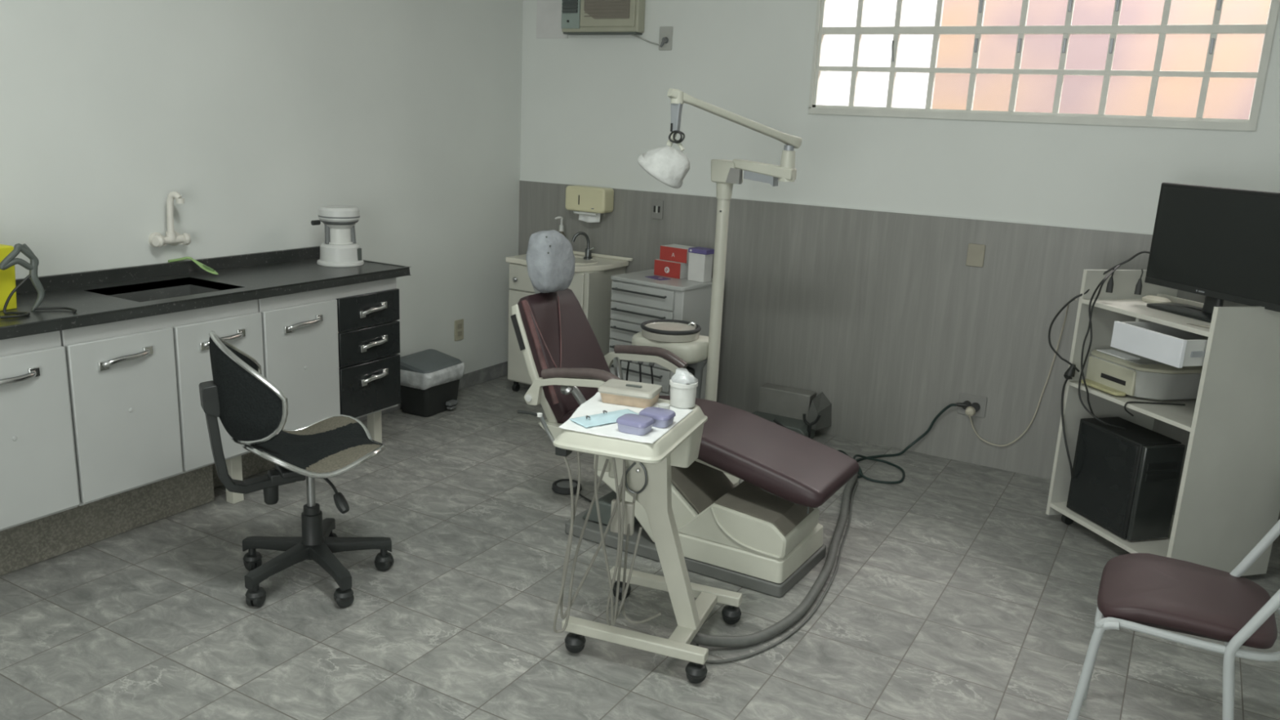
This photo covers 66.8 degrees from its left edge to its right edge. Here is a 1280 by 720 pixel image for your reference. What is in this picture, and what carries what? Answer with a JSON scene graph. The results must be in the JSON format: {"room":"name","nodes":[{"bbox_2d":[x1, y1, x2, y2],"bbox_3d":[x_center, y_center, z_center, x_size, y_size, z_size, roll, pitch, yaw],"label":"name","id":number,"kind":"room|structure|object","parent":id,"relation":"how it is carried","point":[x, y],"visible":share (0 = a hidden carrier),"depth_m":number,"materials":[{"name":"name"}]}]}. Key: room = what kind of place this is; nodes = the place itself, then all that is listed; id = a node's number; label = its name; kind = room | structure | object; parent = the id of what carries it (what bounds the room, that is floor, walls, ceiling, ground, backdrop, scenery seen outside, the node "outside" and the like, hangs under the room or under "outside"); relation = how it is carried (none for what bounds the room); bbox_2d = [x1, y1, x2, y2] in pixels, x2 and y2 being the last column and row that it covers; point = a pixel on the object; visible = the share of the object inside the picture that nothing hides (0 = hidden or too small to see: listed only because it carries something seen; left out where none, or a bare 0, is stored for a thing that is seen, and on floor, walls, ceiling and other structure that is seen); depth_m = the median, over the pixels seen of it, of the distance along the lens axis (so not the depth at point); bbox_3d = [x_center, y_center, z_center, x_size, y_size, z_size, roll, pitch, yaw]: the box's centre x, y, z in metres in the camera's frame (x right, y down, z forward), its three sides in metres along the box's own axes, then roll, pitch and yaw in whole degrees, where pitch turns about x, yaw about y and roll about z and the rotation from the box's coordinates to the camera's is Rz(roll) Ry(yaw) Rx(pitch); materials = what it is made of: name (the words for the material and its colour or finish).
{"room":"dental clinic","nodes":[
{"label":"dental clinic","id":0,"kind":"room"},
{"bbox_2d":[0,0,523,373],"bbox_3d":[-2.341,-0.744,3.106,0.150,2.850,6.600,10,16,28],"label":"wall","id":1,"kind":"structure","parent":0,"point":[262,115],"depth_m":4.22,"materials":[{"name":"paint"}]},
{"bbox_2d":[148,191,191,248],"bbox_3d":[-1.843,-0.551,3.812,0.100,0.221,0.158,10,16,28],"label":"tap","id":2,"kind":"object","parent":1,"relation":"attached to","point":[172,237],"visible":1,"depth_m":3.80,"materials":[{"name":"white plastic"}]},
{"bbox_2d":[357,360,507,422],"bbox_3d":[-2.311,0.602,3.437,0.010,0.085,6.193,10,16,28],"label":"baseboard","id":3,"kind":"structure","parent":1,"relation":"attached to","point":[486,374],"depth_m":5.74,"materials":[{"name":"tile"}]},
{"bbox_2d":[453,319,463,341],"bbox_3d":[-1.028,-0.171,5.516,0.012,0.118,0.074,10,16,28],"label":"wall socket","id":4,"kind":"object","parent":1,"relation":"attached to","point":[458,324],"visible":1,"depth_m":5.51,"materials":[{"name":"beige plastic"}]},
{"bbox_2d":[0,374,1279,719],"bbox_3d":[-0.288,1.083,2.295,5.050,0.120,6.600,10,16,28],"label":"floor","id":5,"kind":"structure","parent":0,"point":[953,593],"depth_m":3.10,"materials":[{"name":"tile"}]},
{"bbox_2d":[0,330,79,531],"bbox_3d":[-2.221,0.341,2.956,0.502,0.829,0.757,10,16,28],"label":"base cabinet","id":6,"kind":"object","parent":5,"relation":"on","point":[38,478],"visible":0.94,"depth_m":3.04,"materials":[{"name":"white laminate"}]},
{"bbox_2d":[0,245,410,339],"bbox_3d":[-1.876,-0.187,3.430,0.517,0.178,2.507,10,16,28],"label":"countertop","id":7,"kind":"structure","parent":6,"relation":"on","point":[102,296],"depth_m":3.70,"materials":[{"name":"black stone"}]},
{"bbox_2d":[0,244,17,311],"bbox_3d":[-2.130,-0.283,3.064,0.160,0.260,0.220,9,15,23],"label":"box","id":8,"kind":"object","parent":7,"relation":"on","point":[7,277],"visible":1,"depth_m":3.11,"materials":[{"name":"yellow cardboard"}]},
{"bbox_2d":[0,243,76,319],"bbox_3d":[-1.928,-0.255,3.078,0.215,0.223,0.122,-10,19,-42],"label":"holder","id":9,"kind":"object","parent":7,"relation":"on","point":[9,260],"visible":1,"depth_m":3.09,"materials":[{"name":"grey plastic"}]},
{"bbox_2d":[86,277,242,302],"bbox_3d":[-1.763,-0.202,3.622,0.342,0.127,0.442,10,16,28],"label":"sink basin","id":10,"kind":"object","parent":7,"relation":"in","point":[159,290],"depth_m":3.75,"materials":[{"name":"metal"}]},
{"bbox_2d":[168,256,217,275],"bbox_3d":[-1.792,-0.382,3.917,0.195,0.059,0.075,2,14,-4],"label":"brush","id":11,"kind":"object","parent":7,"relation":"on","point":[204,267],"visible":1,"depth_m":3.91,"materials":[{"name":"green plastic"}]},
{"bbox_2d":[311,204,364,267],"bbox_3d":[-1.341,-0.557,4.335,0.203,0.257,0.203,2,14,-4],"label":"juicer","id":12,"kind":"object","parent":7,"relation":"on","point":[340,249],"visible":1,"depth_m":4.28,"materials":[{"name":"white plastic"}]},
{"bbox_2d":[318,204,359,222],"bbox_3d":[-1.337,-0.652,4.312,0.178,0.060,0.178,10,16,28],"label":"lid","id":13,"kind":"object","parent":12,"relation":"on","point":[331,213],"depth_m":4.25,"materials":[{"name":"grey plastic"}]},
{"bbox_2d":[0,452,275,575],"bbox_3d":[-2.028,0.507,3.596,0.301,0.218,2.380,10,16,28],"label":"cabinet base","id":14,"kind":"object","parent":5,"relation":"on","point":[23,545],"depth_m":3.50,"materials":[{"name":"brown stone"}]},
{"bbox_2d":[60,299,264,506],"bbox_3d":[-1.843,0.201,3.597,0.502,0.829,0.752,10,16,28],"label":"base cabinet","id":15,"kind":"object","parent":5,"relation":"on","point":[138,416],"visible":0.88,"depth_m":3.37,"materials":[{"name":"white laminate"}]},
{"bbox_2d":[199,330,393,608],"bbox_3d":[-1.102,0.321,3.161,0.575,0.870,0.495,-6,16,-31],"label":"swivel chair","id":16,"kind":"object","parent":5,"relation":"on","point":[252,410],"visible":1,"depth_m":3.08,"materials":[{"name":"black fabric"}]},
{"bbox_2d":[257,277,400,443],"bbox_3d":[-1.468,0.063,4.232,0.504,0.829,0.742,10,16,28],"label":"base cabinet","id":17,"kind":"object","parent":5,"relation":"on","point":[331,351],"visible":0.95,"depth_m":4.08,"materials":[{"name":"white laminate"}]},
{"bbox_2d":[400,349,464,417],"bbox_3d":[-1.120,0.121,5.170,0.247,0.292,0.342,9,15,26],"label":"pedal bin","id":18,"kind":"object","parent":5,"relation":"on","point":[430,378],"visible":0.86,"depth_m":5.07,"materials":[{"name":"black plastic"}]},
{"bbox_2d":[505,250,632,391],"bbox_3d":[-0.431,-0.193,5.533,0.600,0.800,0.463,10,16,28],"label":"vanity unit","id":19,"kind":"object","parent":5,"relation":"on","point":[591,282],"visible":0.45,"depth_m":5.41,"materials":[{"name":"laminate"}]},
{"bbox_2d":[555,216,565,236],"bbox_3d":[-0.459,-0.722,5.619,0.058,0.218,0.058,10,16,28],"label":"soap bottle","id":20,"kind":"object","parent":19,"relation":"on","point":[561,226],"visible":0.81,"depth_m":5.60,"materials":[{"name":"white plastic"}]},
{"bbox_2d":[505,253,628,272],"bbox_3d":[-0.420,-0.550,5.449,0.563,0.030,0.463,10,16,28],"label":"countertop","id":21,"kind":"structure","parent":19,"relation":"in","point":[600,263],"depth_m":5.40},
{"bbox_2d":[571,231,595,259],"bbox_3d":[-0.321,-0.647,5.475,0.132,0.155,0.058,2,14,-4],"label":"tap","id":22,"kind":"object","parent":19,"relation":"on","point":[588,251],"visible":1,"depth_m":5.47,"materials":[{"name":"metal"}]},
{"bbox_2d":[551,479,591,502],"bbox_3d":[-0.272,0.566,4.087,0.128,0.028,0.322,-4,15,-26],"label":"foot pedal","id":23,"kind":"object","parent":5,"relation":"on","point":[562,486],"visible":0.71,"depth_m":4.14,"materials":[{"name":"plastic"}]},
{"bbox_2d":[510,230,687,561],"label":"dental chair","id":24,"kind":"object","parent":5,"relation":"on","point":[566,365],"depth_m":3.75,"materials":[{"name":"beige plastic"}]},
{"bbox_2d":[517,398,742,683],"bbox_3d":[0.003,0.488,2.851,0.515,0.794,0.605,8,15,20],"label":"cart","id":25,"kind":"object","parent":5,"relation":"on","point":[642,470],"visible":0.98,"depth_m":2.81,"materials":[{"name":"beige paint"}]},
{"bbox_2d":[559,391,693,443],"bbox_3d":[-0.047,0.155,2.738,0.316,0.007,0.385,8,15,20],"label":"paper","id":26,"kind":"object","parent":25,"relation":"on","point":[593,406],"visible":0.6,"depth_m":2.65,"materials":[{"name":"white paper"}]},
{"bbox_2d":[568,408,639,427],"bbox_3d":[-0.090,0.154,2.692,0.200,0.016,0.085,-8,17,-36],"label":"packet","id":27,"kind":"object","parent":26,"relation":"on","point":[604,418],"visible":0.88,"depth_m":2.67,"materials":[{"name":"plastic"}]},
{"bbox_2d":[597,378,662,408],"bbox_3d":[-0.029,0.097,2.869,0.170,0.052,0.114,7,14,18],"label":"instrument box","id":28,"kind":"object","parent":26,"relation":"on","point":[614,391],"visible":0.98,"depth_m":2.83,"materials":[{"name":"plastic"}]},
{"bbox_2d":[616,413,653,435],"bbox_3d":[-0.013,0.172,2.599,0.091,0.036,0.074,9,15,25],"label":"container","id":29,"kind":"object","parent":26,"relation":"on","point":[633,424],"visible":1,"depth_m":2.57,"materials":[{"name":"plastic"}]},
{"bbox_2d":[639,406,675,427],"bbox_3d":[0.047,0.157,2.671,0.091,0.036,0.074,9,15,24],"label":"container","id":30,"kind":"object","parent":26,"relation":"on","point":[663,418],"visible":0.8,"depth_m":2.64,"materials":[{"name":"plastic"}]},
{"bbox_2d":[657,402,670,409],"bbox_3d":[0.069,0.137,2.790,0.034,0.022,0.034,10,16,28],"label":"cup","id":31,"kind":"object","parent":26,"relation":"on","point":[663,405],"visible":0.56,"depth_m":2.78,"materials":[{"name":"white plastic"}]},
{"bbox_2d":[553,398,707,463],"bbox_3d":[-0.041,0.180,2.760,0.366,0.052,0.460,8,15,20],"label":"tray","id":32,"kind":"object","parent":25,"relation":"on","point":[568,441],"depth_m":2.57,"materials":[{"name":"beige plastic"}]},
{"bbox_2d":[669,368,697,408],"bbox_3d":[0.128,0.081,2.847,0.084,0.108,0.084,8,15,20],"label":"jar","id":33,"kind":"object","parent":25,"relation":"on","point":[683,384],"visible":1,"depth_m":2.82,"materials":[{"name":"white plastic"}]},
{"bbox_2d":[608,269,712,399],"bbox_3d":[0.117,-0.062,5.187,0.467,0.760,0.417,13,17,35],"label":"base cabinet","id":34,"kind":"object","parent":5,"relation":"on","point":[637,299],"visible":0.45,"depth_m":5.01,"materials":[{"name":"white laminate"}]},
{"bbox_2d":[645,275,669,279],"bbox_3d":[0.093,-0.429,5.076,0.075,0.003,0.120,-9,18,-39],"label":"card","id":35,"kind":"object","parent":34,"relation":"on","point":[657,277],"visible":1,"depth_m":5.07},
{"bbox_2d":[653,258,688,279],"bbox_3d":[0.183,-0.489,5.169,0.172,0.083,0.134,13,17,37],"label":"box","id":36,"kind":"object","parent":34,"relation":"on","point":[673,269],"visible":0.86,"depth_m":5.11,"materials":[{"name":"red cardboard"}]},
{"bbox_2d":[659,244,694,263],"bbox_3d":[0.212,-0.565,5.147,0.177,0.074,0.124,13,17,37],"label":"box","id":37,"kind":"object","parent":36,"relation":"on","point":[672,252],"visible":0.87,"depth_m":5.10,"materials":[{"name":"red cardboard"}]},
{"bbox_2d":[687,246,714,282],"bbox_3d":[0.319,-0.494,5.037,0.114,0.168,0.090,13,17,37],"label":"box","id":38,"kind":"object","parent":34,"relation":"on","point":[700,259],"visible":0.91,"depth_m":5.01,"materials":[{"name":"white cardboard"}]},
{"bbox_2d":[620,88,801,486],"bbox_3d":[0.164,-0.256,4.068,0.690,1.670,0.619,-6,16,-33],"label":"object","id":39,"kind":"object","parent":5,"relation":"on","point":[669,166],"visible":0.68,"depth_m":4.00,"materials":[{"name":"beige plastic"}]},
{"bbox_2d":[637,102,689,188],"bbox_3d":[0.092,-0.799,3.610,0.206,0.311,0.159,10,16,28],"label":"lamp","id":40,"kind":"object","parent":39,"relation":"attached to","point":[669,166],"depth_m":3.57,"materials":[{"name":"beige plastic"}]},
{"bbox_2d":[640,319,701,342],"bbox_3d":[0.134,-0.127,4.250,0.266,0.054,0.266,10,16,28],"label":"bowl","id":41,"kind":"object","parent":39,"relation":"on","point":[657,331],"depth_m":4.19,"materials":[{"name":"ceramic"}]},
{"bbox_2d":[671,398,859,597],"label":"dental chair","id":42,"kind":"object","parent":5,"relation":"on","point":[759,528],"depth_m":3.40,"materials":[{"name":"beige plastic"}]},
{"bbox_2d":[562,395,859,507],"bbox_3d":[0.263,0.297,3.636,1.041,0.179,0.440,10,16,28],"label":"seat cushion","id":43,"kind":"object","parent":42,"relation":"on","point":[788,464],"depth_m":3.44,"materials":[{"name":"brown leather"}]},
{"bbox_2d":[678,502,819,559],"bbox_3d":[0.407,0.545,3.519,0.408,0.134,0.385,10,16,28],"label":"hood","id":44,"kind":"object","parent":42,"relation":"attached to","point":[756,531],"depth_m":3.37,"materials":[{"name":"beige plastic"}]},
{"bbox_2d":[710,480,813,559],"bbox_3d":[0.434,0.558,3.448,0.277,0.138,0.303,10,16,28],"label":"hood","id":45,"kind":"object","parent":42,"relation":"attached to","point":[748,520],"depth_m":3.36,"materials":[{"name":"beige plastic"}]},
{"bbox_2d":[692,471,857,647],"bbox_3d":[0.645,0.643,3.879,0.345,0.062,2.155,7,14,17],"label":"hose","id":46,"kind":"object","parent":5,"relation":"on","point":[766,633],"visible":0.75,"depth_m":3.17,"materials":[{"name":"grey rubber"}]},
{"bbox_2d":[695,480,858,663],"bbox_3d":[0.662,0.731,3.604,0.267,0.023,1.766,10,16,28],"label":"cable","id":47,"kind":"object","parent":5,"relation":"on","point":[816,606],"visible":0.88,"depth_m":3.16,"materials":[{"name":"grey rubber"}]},
{"bbox_2d":[752,382,831,438],"bbox_3d":[0.762,0.281,5.032,0.392,0.222,0.296,10,16,28],"label":"box","id":48,"kind":"object","parent":5,"relation":"on","point":[803,412],"visible":0.79,"depth_m":5.05,"materials":[{"name":"grey paint"}]},
{"bbox_2d":[837,449,905,484],"bbox_3d":[1.063,0.474,4.651,0.356,0.064,0.508,1,14,-7],"label":"cord","id":49,"kind":"object","parent":5,"relation":"on","point":[842,451],"visible":0.51,"depth_m":4.57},
{"bbox_2d":[849,403,955,478],"bbox_3d":[1.231,0.354,4.689,0.605,0.297,0.409,0,14,-11],"label":"power cord","id":50,"kind":"object","parent":5,"relation":"on","point":[945,408],"visible":0.66,"depth_m":4.78,"materials":[{"name":"black rubber"}]},
{"bbox_2d":[1045,269,1279,576],"bbox_3d":[1.997,0.231,3.717,0.561,1.061,0.651,-1,14,-16],"label":"computer desk","id":51,"kind":"object","parent":5,"relation":"on","point":[1228,499],"visible":0.57,"depth_m":3.47,"materials":[{"name":"beige wood"}]},
{"bbox_2d":[1063,364,1075,379],"bbox_3d":[1.729,0.047,3.904,0.040,0.066,0.040,10,16,28],"label":"adapter","id":52,"kind":"object","parent":51,"relation":"attached to","point":[1069,373],"visible":1,"depth_m":3.89,"materials":[{"name":"black plastic"}]},
{"bbox_2d":[1061,379,1073,478],"bbox_3d":[1.735,0.264,3.936,0.034,0.433,0.100,-9,18,-39],"label":"power cable","id":53,"kind":"object","parent":52,"relation":"hanging from","point":[1066,380],"visible":1,"depth_m":3.94,"materials":[{"name":"black rubber"}]},
{"bbox_2d":[1080,264,1120,425],"bbox_3d":[1.823,-0.055,3.801,0.207,0.621,0.110,-8,18,-38],"label":"cable","id":54,"kind":"object","parent":51,"relation":"hanging from","point":[1119,265],"visible":0.98,"depth_m":3.78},
{"bbox_2d":[1106,266,1114,293],"bbox_3d":[1.840,-0.313,3.788,0.024,0.100,0.014,10,16,28],"label":"plug","id":55,"kind":"object","parent":54,"relation":"hanging from","point":[1109,287],"visible":1,"depth_m":3.79,"materials":[{"name":"black plastic"}]},
{"bbox_2d":[1078,265,1125,429],"bbox_3d":[1.821,-0.052,3.794,0.145,0.618,0.199,0,14,-11],"label":"hanging cable","id":56,"kind":"object","parent":51,"relation":"hanging from","point":[1101,282],"visible":0.98,"depth_m":3.79,"materials":[{"name":"black rubber"}]},
{"bbox_2d":[1133,269,1142,294],"bbox_3d":[1.943,-0.304,3.772,0.024,0.100,0.014,10,16,28],"label":"plug","id":57,"kind":"object","parent":56,"relation":"hanging from","point":[1138,289],"visible":1,"depth_m":3.77,"materials":[{"name":"black plastic"}]},
{"bbox_2d":[1066,417,1185,541],"bbox_3d":[1.909,0.463,3.829,0.188,0.384,0.356,-1,14,-16],"label":"computer tower","id":58,"kind":"object","parent":51,"relation":"on","point":[1124,482],"visible":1,"depth_m":3.72,"materials":[{"name":"black plastic"}]},
{"bbox_2d":[1069,381,1196,431],"bbox_3d":[2.039,0.164,3.712,0.440,0.016,0.618,-1,14,-16],"label":"shelf","id":59,"kind":"object","parent":51,"relation":"attached to","point":[1178,415],"depth_m":3.61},
{"bbox_2d":[1080,348,1202,400],"bbox_3d":[1.981,0.056,3.807,0.365,0.133,0.330,-1,14,-16],"label":"printer","id":60,"kind":"object","parent":51,"relation":"on","point":[1145,378],"visible":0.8,"depth_m":3.69,"materials":[{"name":"beige plastic"}]},
{"bbox_2d":[1080,378,1125,395],"bbox_3d":[1.815,0.108,3.810,0.045,0.012,0.214,-1,14,-16],"label":"tray","id":61,"kind":"object","parent":60,"relation":"on","point":[1102,384],"depth_m":3.79,"materials":[{"name":"beige plastic"}]},
{"bbox_2d":[1096,349,1139,359],"bbox_3d":[1.881,-0.023,3.819,0.070,0.004,0.155,-1,14,-16],"label":"paper stack","id":62,"kind":"object","parent":60,"relation":"on","point":[1111,352],"visible":1,"depth_m":3.81,"materials":[{"name":"white paper"}]},
{"bbox_2d":[1124,401,1185,416],"bbox_3d":[1.928,0.187,3.646,0.223,0.060,0.016,3,14,1],"label":"cable","id":63,"kind":"object","parent":51,"relation":"on","point":[1126,402],"visible":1,"depth_m":3.64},
{"bbox_2d":[1142,295,1171,302],"bbox_3d":[2.048,-0.238,3.847,0.064,0.022,0.104,-4,15,-26],"label":"mouse","id":64,"kind":"object","parent":51,"relation":"on","point":[1151,299],"visible":0.83,"depth_m":3.83,"materials":[{"name":"beige plastic"}]},
{"bbox_2d":[1186,323,1210,328],"bbox_3d":[1.995,-0.115,3.376,0.100,0.002,0.130,-3,15,-22],"label":"folded paper","id":65,"kind":"object","parent":51,"relation":"on","point":[1202,326],"visible":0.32,"depth_m":3.38,"materials":[{"name":"white paper"}]},
{"bbox_2d":[1144,182,1279,322],"bbox_3d":[2.105,-0.378,3.490,0.170,0.468,0.631,-1,14,-16],"label":"monitor","id":66,"kind":"object","parent":51,"relation":"on","point":[1216,243],"visible":0.84,"depth_m":3.48,"materials":[{"name":"black plastic"}]},
{"bbox_2d":[1048,250,1150,372],"bbox_3d":[1.846,-0.193,3.849,0.382,0.494,0.095,6,14,14],"label":"cable","id":67,"kind":"object","parent":66,"relation":"hanging from","point":[1143,251],"visible":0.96,"depth_m":3.89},
{"bbox_2d":[1066,519,1279,719],"bbox_3d":[1.404,0.610,2.420,0.533,0.895,0.436,10,16,27],"label":"chair","id":68,"kind":"object","parent":5,"relation":"on","point":[1138,592],"visible":1,"depth_m":2.37,"materials":[{"name":"brown leather"}]},
{"bbox_2d":[520,0,1279,233],"bbox_3d":[1.388,-0.953,4.672,4.750,2.850,0.150,10,16,28],"label":"wall","id":69,"kind":"structure","parent":0,"point":[592,105],"depth_m":4.84,"materials":[{"name":"paint"}]},
{"bbox_2d":[536,0,568,38],"bbox_3d":[-0.488,-2.073,5.442,0.218,0.515,0.004,10,16,28],"label":"trim","id":70,"kind":"structure","parent":69,"relation":"attached to","point":[548,15],"depth_m":5.49,"materials":[{"name":"paint"}]},
{"bbox_2d":[565,185,613,222],"bbox_3d":[-0.288,-0.883,5.513,0.266,0.198,0.110,10,16,28],"label":"paper towel dispenser","id":71,"kind":"object","parent":69,"relation":"attached to","point":[589,202],"visible":1,"depth_m":5.46,"materials":[{"name":"beige plastic"}]},
{"bbox_2d":[573,211,600,222],"bbox_3d":[-0.296,-0.817,5.523,0.167,0.064,0.053,10,16,28],"label":"paper towel","id":72,"kind":"object","parent":71,"relation":"hanging from","point":[586,216],"depth_m":5.51,"materials":[{"name":"white paper"}]},
{"bbox_2d":[561,0,660,45],"bbox_3d":[-0.148,-1.928,5.220,0.619,0.459,0.093,10,16,28],"label":"air conditioner","id":73,"kind":"object","parent":69,"relation":"attached to","point":[579,17],"visible":1,"depth_m":5.22,"materials":[{"name":"beige plastic"}]},
{"bbox_2d":[579,0,635,26],"bbox_3d":[-0.170,-1.966,5.186,0.345,0.352,0.014,10,16,28],"label":"grille","id":74,"kind":"object","parent":73,"relation":"attached to","point":[593,13],"depth_m":5.20,"materials":[{"name":"beige plastic"}]},
{"bbox_2d":[650,199,663,219],"bbox_3d":[0.094,-0.832,5.358,0.072,0.105,0.012,10,16,28],"label":"switch plate","id":75,"kind":"object","parent":69,"relation":"attached to","point":[657,206],"visible":1,"depth_m":5.36,"materials":[{"name":"grey plastic"}]},
{"bbox_2d":[658,26,672,50],"bbox_3d":[0.129,-1.704,5.139,0.078,0.120,0.038,10,16,28],"label":"wall socket","id":76,"kind":"object","parent":69,"relation":"attached to","point":[665,38],"visible":1,"depth_m":5.14,"materials":[{"name":"grey plastic"}]},
{"bbox_2d":[519,179,1152,235],"bbox_3d":[1.337,-0.702,4.663,4.750,0.006,0.009,10,16,28],"label":"trim","id":77,"kind":"structure","parent":69,"relation":"attached to","point":[519,180],"depth_m":4.77,"materials":[{"name":"paint"}]},
{"bbox_2d":[518,180,1279,520],"bbox_3d":[1.311,-0.128,4.805,4.750,1.178,0.006,10,16,28],"label":"wainscoting","id":78,"kind":"structure","parent":69,"relation":"attached to","point":[882,314],"depth_m":4.83,"materials":[{"name":"grey wood"}]},
{"bbox_2d":[955,392,987,417],"bbox_3d":[1.593,0.224,4.676,0.135,0.104,0.062,10,16,28],"label":"wall socket","id":79,"kind":"object","parent":69,"relation":"attached to","point":[973,405],"visible":1,"depth_m":4.68,"materials":[{"name":"white plastic"}]},
{"bbox_2d":[968,298,1076,446],"bbox_3d":[1.799,0.070,4.359,0.272,0.816,0.607,-1,14,-16],"label":"cord","id":80,"kind":"object","parent":79,"relation":"attached to","point":[1026,429],"visible":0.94,"depth_m":4.53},
{"bbox_2d":[965,243,985,266],"bbox_3d":[1.578,-0.492,4.561,0.078,0.105,0.008,10,16,28],"label":"blank plate","id":81,"kind":"object","parent":69,"relation":"attached to","point":[975,252],"visible":1,"depth_m":4.56,"materials":[{"name":"beige plastic"}]},
{"bbox_2d":[808,0,1279,131],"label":"window","id":82,"kind":"structure","parent":69,"relation":"in","point":[1148,121],"depth_m":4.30,"materials":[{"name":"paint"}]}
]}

